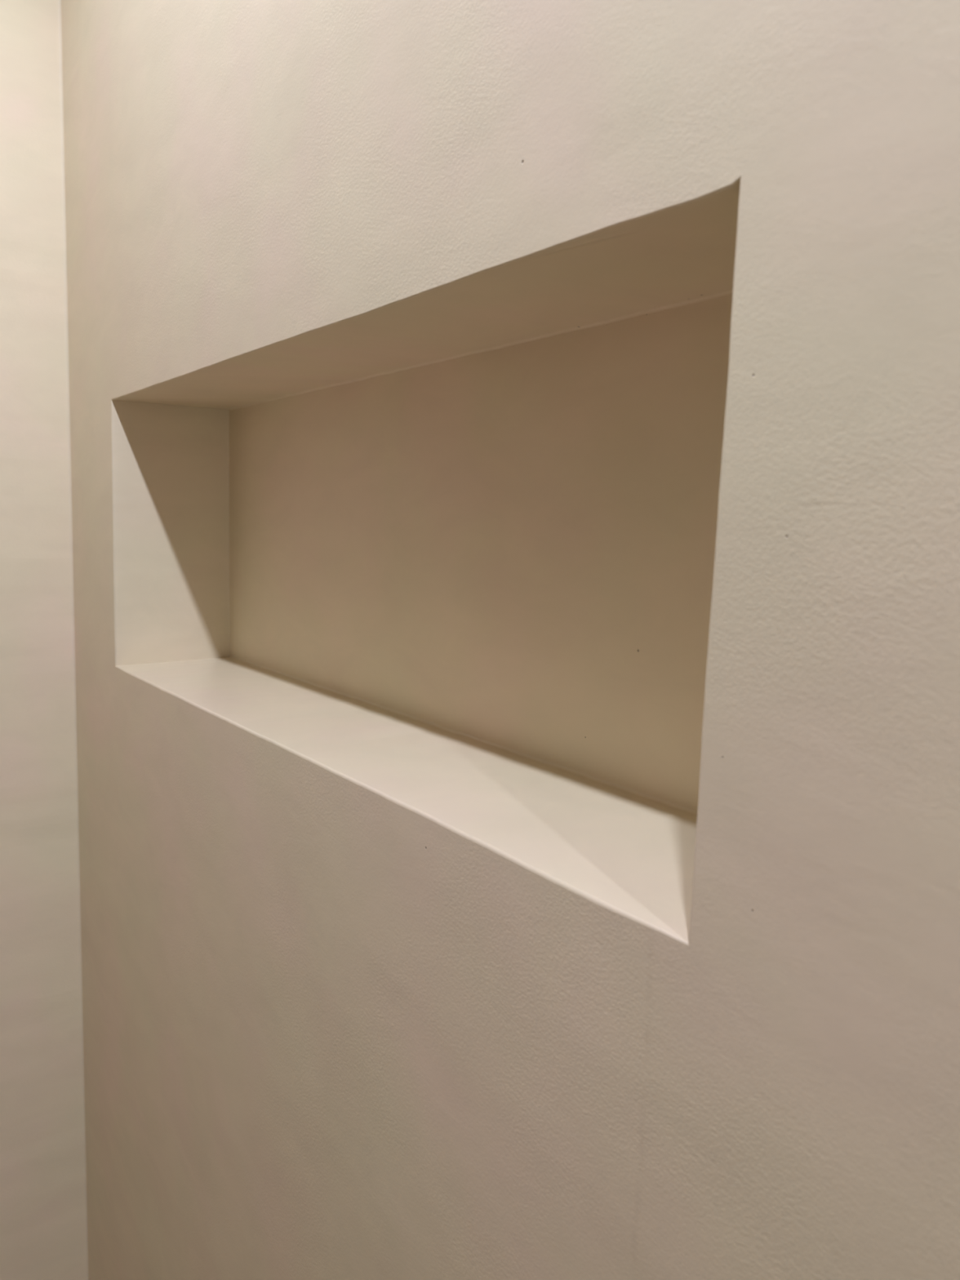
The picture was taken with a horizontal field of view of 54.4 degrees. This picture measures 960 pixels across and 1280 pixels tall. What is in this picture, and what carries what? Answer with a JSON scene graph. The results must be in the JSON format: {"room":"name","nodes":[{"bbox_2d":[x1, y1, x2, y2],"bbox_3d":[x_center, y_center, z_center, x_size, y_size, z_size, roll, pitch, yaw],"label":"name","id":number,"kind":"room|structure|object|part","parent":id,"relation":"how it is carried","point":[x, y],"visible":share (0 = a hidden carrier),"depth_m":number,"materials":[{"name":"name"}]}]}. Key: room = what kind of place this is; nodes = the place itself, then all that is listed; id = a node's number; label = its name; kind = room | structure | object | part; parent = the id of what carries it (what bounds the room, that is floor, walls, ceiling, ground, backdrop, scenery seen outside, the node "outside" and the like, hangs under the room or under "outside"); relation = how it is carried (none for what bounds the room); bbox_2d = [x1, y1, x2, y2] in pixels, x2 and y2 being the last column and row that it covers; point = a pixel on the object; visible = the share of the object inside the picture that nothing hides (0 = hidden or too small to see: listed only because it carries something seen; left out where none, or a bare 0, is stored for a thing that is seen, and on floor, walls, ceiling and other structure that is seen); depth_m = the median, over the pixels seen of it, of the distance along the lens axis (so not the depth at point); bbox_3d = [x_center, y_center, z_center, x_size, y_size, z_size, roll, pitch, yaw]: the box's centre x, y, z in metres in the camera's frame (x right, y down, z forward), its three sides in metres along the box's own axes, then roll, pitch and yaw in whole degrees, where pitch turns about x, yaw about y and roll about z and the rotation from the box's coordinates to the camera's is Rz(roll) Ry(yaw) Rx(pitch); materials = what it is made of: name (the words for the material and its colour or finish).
{"room":"bathroom shower","nodes":[
{"label":"bathroom shower","id":0,"kind":"room"},
{"bbox_2d":[0,0,88,1279],"bbox_3d":[-1.196,0.013,0.825,1.550,2.280,0.124,-3,9,-36],"label":"wall","id":1,"kind":"structure","parent":0,"point":[44,1222],"depth_m":1.22,"materials":[{"name":"paint"}]},
{"bbox_2d":[61,0,959,1279],"bbox_3d":[0.471,0.160,0.033,0.200,2.280,3.148,-3,9,-36],"label":"wall","id":2,"kind":"structure","parent":0,"point":[332,1031],"depth_m":0.45,"materials":[{"name":"paint"}]},
{"bbox_2d":[111,174,742,946],"bbox_3d":[-0.108,-0.075,0.756,0.136,0.310,0.872,-3,9,-36],"label":"wall niche","id":3,"kind":"object","parent":2,"relation":"attached to","point":[448,550],"visible":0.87,"depth_m":0.68,"materials":[{"name":"paint"}]},
{"bbox_2d":[115,655,697,946],"bbox_3d":[-0.113,0.073,0.774,0.135,0.010,0.867,-3,8,-36],"label":"shelf","id":4,"kind":"object","parent":3,"relation":"attached to","point":[621,840],"depth_m":0.62,"materials":[{"name":"paint"}]},
{"bbox_3d":[-0.053,-0.081,0.794,0.002,0.300,0.857,-3,9,-36],"label":"panel","id":5,"kind":"part","parent":3,"relation":"part of","materials":[{"name":"paint"}]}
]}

